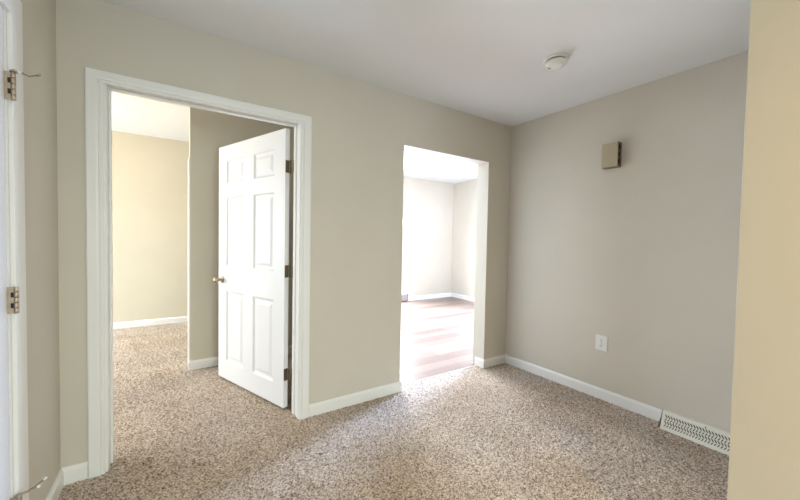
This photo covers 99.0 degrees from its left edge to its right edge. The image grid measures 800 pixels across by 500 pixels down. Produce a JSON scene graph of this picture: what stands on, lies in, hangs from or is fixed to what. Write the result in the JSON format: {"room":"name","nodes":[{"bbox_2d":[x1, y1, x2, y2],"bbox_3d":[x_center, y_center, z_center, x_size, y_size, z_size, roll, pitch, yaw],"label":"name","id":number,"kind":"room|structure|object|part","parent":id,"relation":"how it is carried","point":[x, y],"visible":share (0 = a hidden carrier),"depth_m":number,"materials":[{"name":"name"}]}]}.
{"room":"hallway","nodes":[
{"label":"hallway","id":0,"kind":"room"},
{"bbox_2d":[6,0,60,499],"bbox_3d":[-0.221,0.019,-0.614,0.120,2.500,5.422,0,2,-34],"label":"wall","id":1,"kind":"structure","parent":0,"point":[38,16],"depth_m":1.47,"materials":[{"name":"beige paint"}]},
{"bbox_2d":[0,3,21,499],"bbox_3d":[-1.115,0.186,0.825,0.063,2.015,0.819,0,2,-34],"label":"door","id":2,"kind":"structure","parent":1,"relation":"in","point":[8,305],"depth_m":1.14,"materials":[{"name":"white paint"}]},
{"bbox_2d":[9,69,40,76],"bbox_3d":[-1.280,-0.604,1.168,0.076,0.018,0.019,0,2,-36],"label":"doorstop","id":3,"kind":"object","parent":2,"relation":"attached to","point":[11,70],"visible":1,"depth_m":1.16,"materials":[{"name":"silver metal"}]},
{"bbox_2d":[15,476,47,496],"bbox_3d":[-1.312,0.845,1.218,0.019,0.030,0.080,2,2,36],"label":"doorstop","id":4,"kind":"object","parent":2,"relation":"attached to","point":[46,477],"visible":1,"depth_m":1.22,"materials":[{"name":"silver metal"}]},
{"bbox_2d":[0,0,28,499],"bbox_3d":[-1.154,0.168,0.801,0.136,2.092,1.037,0,2,-34],"label":"trim","id":5,"kind":"structure","parent":1,"relation":"attached to","point":[13,32],"depth_m":1.20,"materials":[{"name":"white paint"}]},
{"bbox_2d":[46,461,87,499],"bbox_3d":[-1.514,1.142,1.528,0.102,0.088,0.503,0,2,-34],"label":"baseboard","id":6,"kind":"structure","parent":1,"relation":"attached to","point":[71,474],"depth_m":1.71,"materials":[{"name":"white paint"}]},
{"bbox_2d":[112,131,188,322],"bbox_3d":[-4.082,-0.325,4.384,4.670,2.750,0.120,0,2,-34],"label":"wall","id":7,"kind":"structure","parent":0,"point":[150,174],"depth_m":4.72,"materials":[{"name":"beige paint"}]},
{"bbox_2d":[113,316,187,328],"bbox_3d":[-4.070,1.012,4.368,4.430,0.088,0.013,0,2,-34],"label":"baseboard","id":8,"kind":"structure","parent":7,"relation":"attached to","point":[118,325],"depth_m":4.76,"materials":[{"name":"white paint"}]},
{"bbox_2d":[112,92,188,141],"bbox_3d":[-3.119,-1.572,2.936,4.670,0.136,3.510,0,2,-34],"label":"ceiling","id":9,"kind":"structure","parent":0,"point":[131,114],"depth_m":3.96,"materials":[{"name":"paint"}]},
{"bbox_2d":[189,107,293,360],"bbox_3d":[-1.540,-0.229,3.562,1.112,2.700,0.192,0,2,-34],"label":"wall","id":10,"kind":"structure","parent":0,"point":[209,131],"depth_m":3.26,"materials":[{"name":"beige paint"}]},
{"bbox_2d":[188,158,189,360],"bbox_3d":[-2.024,0.128,3.276,0.012,1.985,0.157,0,2,-34],"label":"trim","id":11,"kind":"structure","parent":10,"relation":"attached to","point":[188,158],"depth_m":3.21,"materials":[{"name":"white paint"}]},
{"bbox_2d":[188,345,291,369],"bbox_3d":[-1.566,1.081,3.592,1.125,0.088,0.205,0,2,-34],"label":"baseboard","id":12,"kind":"structure","parent":10,"relation":"attached to","point":[213,361],"depth_m":3.27,"materials":[{"name":"white paint"}]},
{"bbox_2d":[56,0,510,467],"bbox_3d":[-0.453,-0.140,2.573,8.700,2.620,0.148,0,2,-34],"label":"wall","id":13,"kind":"structure","parent":0,"point":[362,131],"depth_m":2.46,"materials":[{"name":"beige paint"}]},
{"bbox_2d":[85,67,311,478],"bbox_3d":[-1.150,0.116,2.119,1.161,2.118,0.180,0,2,-34],"label":"trim","id":14,"kind":"structure","parent":13,"relation":"attached to","point":[100,85],"depth_m":1.83,"materials":[{"name":"white paint"}]},
{"bbox_2d":[213,128,291,407],"bbox_3d":[-1.204,0.127,2.753,0.980,2.016,0.177,2,2,37],"label":"door","id":15,"kind":"structure","parent":13,"relation":"in","point":[255,269],"depth_m":2.69,"materials":[{"name":"white paint"}]},
{"bbox_3d":[-1.579,0.258,2.968,0.062,0.062,0.071,2,2,37],"label":"handle","id":16,"kind":"part","parent":15,"relation":"part of","materials":[{"name":"gold metal"}]},
{"bbox_2d":[309,381,401,416],"bbox_3d":[-0.356,1.130,2.683,0.785,0.088,0.161,0,2,-34],"label":"baseboard","id":17,"kind":"structure","parent":13,"relation":"attached to","point":[317,408],"depth_m":2.59,"materials":[{"name":"white paint"}]},
{"bbox_2d":[402,365,475,384],"bbox_3d":[0.358,1.177,3.188,0.989,0.022,0.012,0,2,-34],"label":"trim","id":18,"kind":"structure","parent":13,"relation":"attached to","point":[474,365],"depth_m":3.15,"materials":[{"name":"beige wood"}]},
{"bbox_2d":[57,297,728,499],"bbox_3d":[0.077,1.229,1.758,8.675,0.053,9.152,0,2,-34],"label":"floor","id":19,"kind":"structure","parent":0,"point":[504,431],"depth_m":2.15,"materials":[{"name":"beige carpet"}]},
{"bbox_2d":[99,0,750,126],"bbox_3d":[1.276,-1.215,0.271,3.596,0.100,5.522,0,2,-34],"label":"ceiling","id":20,"kind":"structure","parent":0,"point":[480,58],"depth_m":2.00,"materials":[{"name":"paint"}]},
{"bbox_2d":[543,53,568,69],"bbox_3d":[1.002,-1.203,2.199,0.148,0.048,0.148,0,2,-34],"label":"smoke detector","id":21,"kind":"object","parent":20,"relation":"attached to","point":[555,61],"visible":1,"depth_m":2.16,"materials":[{"name":"white plastic"}]},
{"bbox_2d":[401,177,453,300],"bbox_3d":[-0.413,-0.301,6.700,4.005,2.700,0.120,0,2,-34],"label":"wall","id":22,"kind":"structure","parent":0,"point":[427,237],"depth_m":7.29,"materials":[{"name":"beige paint"}]},
{"bbox_2d":[402,294,407,300],"bbox_3d":[0.099,0.976,7.001,0.138,0.133,0.034,0,2,-34],"label":"air vent","id":23,"kind":"object","parent":22,"relation":"in","point":[404,297],"visible":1,"depth_m":6.99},
{"bbox_2d":[404,151,477,183],"bbox_3d":[0.520,-1.512,5.298,4.005,0.163,3.400,0,2,-34],"label":"ceiling","id":24,"kind":"structure","parent":0,"point":[426,167],"depth_m":6.16,"materials":[{"name":"paint"}]},
{"bbox_2d":[405,151,422,155],"bbox_3d":[0.213,-1.379,4.834,0.300,0.087,0.300,0,2,-34],"label":"ceiling light","id":25,"kind":"object","parent":24,"relation":"attached to","point":[407,152],"visible":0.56,"depth_m":4.79,"materials":[{"name":"white plastic"}]},
{"bbox_2d":[451,179,476,296],"bbox_3d":[2.146,-0.244,6.363,0.120,2.700,3.280,0,2,-34],"label":"wall","id":26,"kind":"structure","parent":0,"point":[465,193],"depth_m":7.38,"materials":[{"name":"beige paint"}]},
{"bbox_2d":[408,293,473,300],"bbox_3d":[1.562,1.066,6.029,1.225,0.088,3.280,0,2,-34],"label":"baseboard","id":27,"kind":"structure","parent":26,"relation":"attached to","point":[411,298],"depth_m":7.38,"materials":[{"name":"white paint"}]},
{"bbox_2d":[505,51,747,431],"bbox_3d":[1.756,-0.042,2.685,0.120,2.500,2.122,0,2,-34],"label":"wall","id":28,"kind":"structure","parent":0,"point":[642,254],"depth_m":2.54,"materials":[{"name":"beige paint"}]},
{"bbox_2d":[474,354,661,420],"bbox_3d":[1.309,1.152,2.951,0.332,0.088,1.487,0,2,-34],"label":"baseboard","id":29,"kind":"structure","parent":28,"relation":"attached to","point":[649,411],"depth_m":2.92,"materials":[{"name":"white paint"}]},
{"bbox_2d":[595,334,607,351],"bbox_3d":[1.627,0.751,2.764,0.009,0.122,0.092,0,2,-34],"label":"wall outlet","id":30,"kind":"object","parent":28,"relation":"attached to","point":[601,341],"visible":1,"depth_m":2.76,"materials":[{"name":"white plastic"}]},
{"bbox_2d":[601,141,621,169],"bbox_3d":[1.654,-0.737,2.674,0.061,0.190,0.117,0,2,-34],"label":"door chime","id":31,"kind":"object","parent":28,"relation":"attached to","point":[611,152],"visible":1,"depth_m":2.65,"materials":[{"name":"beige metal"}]},
{"bbox_3d":[1.655,-0.646,2.678,0.056,0.007,0.114,0,2,-34],"label":"plate","id":32,"kind":"part","parent":31,"relation":"part of","materials":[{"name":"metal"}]},
{"bbox_2d":[617,142,621,165],"bbox_3d":[1.687,-0.738,2.627,0.059,0.179,0.002,0,2,-34],"label":"grille","id":33,"kind":"object","parent":31,"relation":"attached to","point":[619,151],"depth_m":2.63,"materials":[{"name":"metal"}]},
{"bbox_2d":[657,409,729,454],"bbox_3d":[1.959,1.182,2.171,0.116,0.099,0.508,0,2,-34],"label":"air vent","id":34,"kind":"object","parent":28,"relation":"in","point":[714,438],"visible":0.68,"depth_m":2.21,"materials":[{"name":"white metal"}]},
{"bbox_2d":[727,0,799,499],"bbox_3d":[2.656,0.051,0.096,1.493,2.500,3.411,0,2,-34],"label":"wall","id":35,"kind":"structure","parent":0,"point":[764,449],"depth_m":1.04,"materials":[{"name":"beige paint"}]}
]}

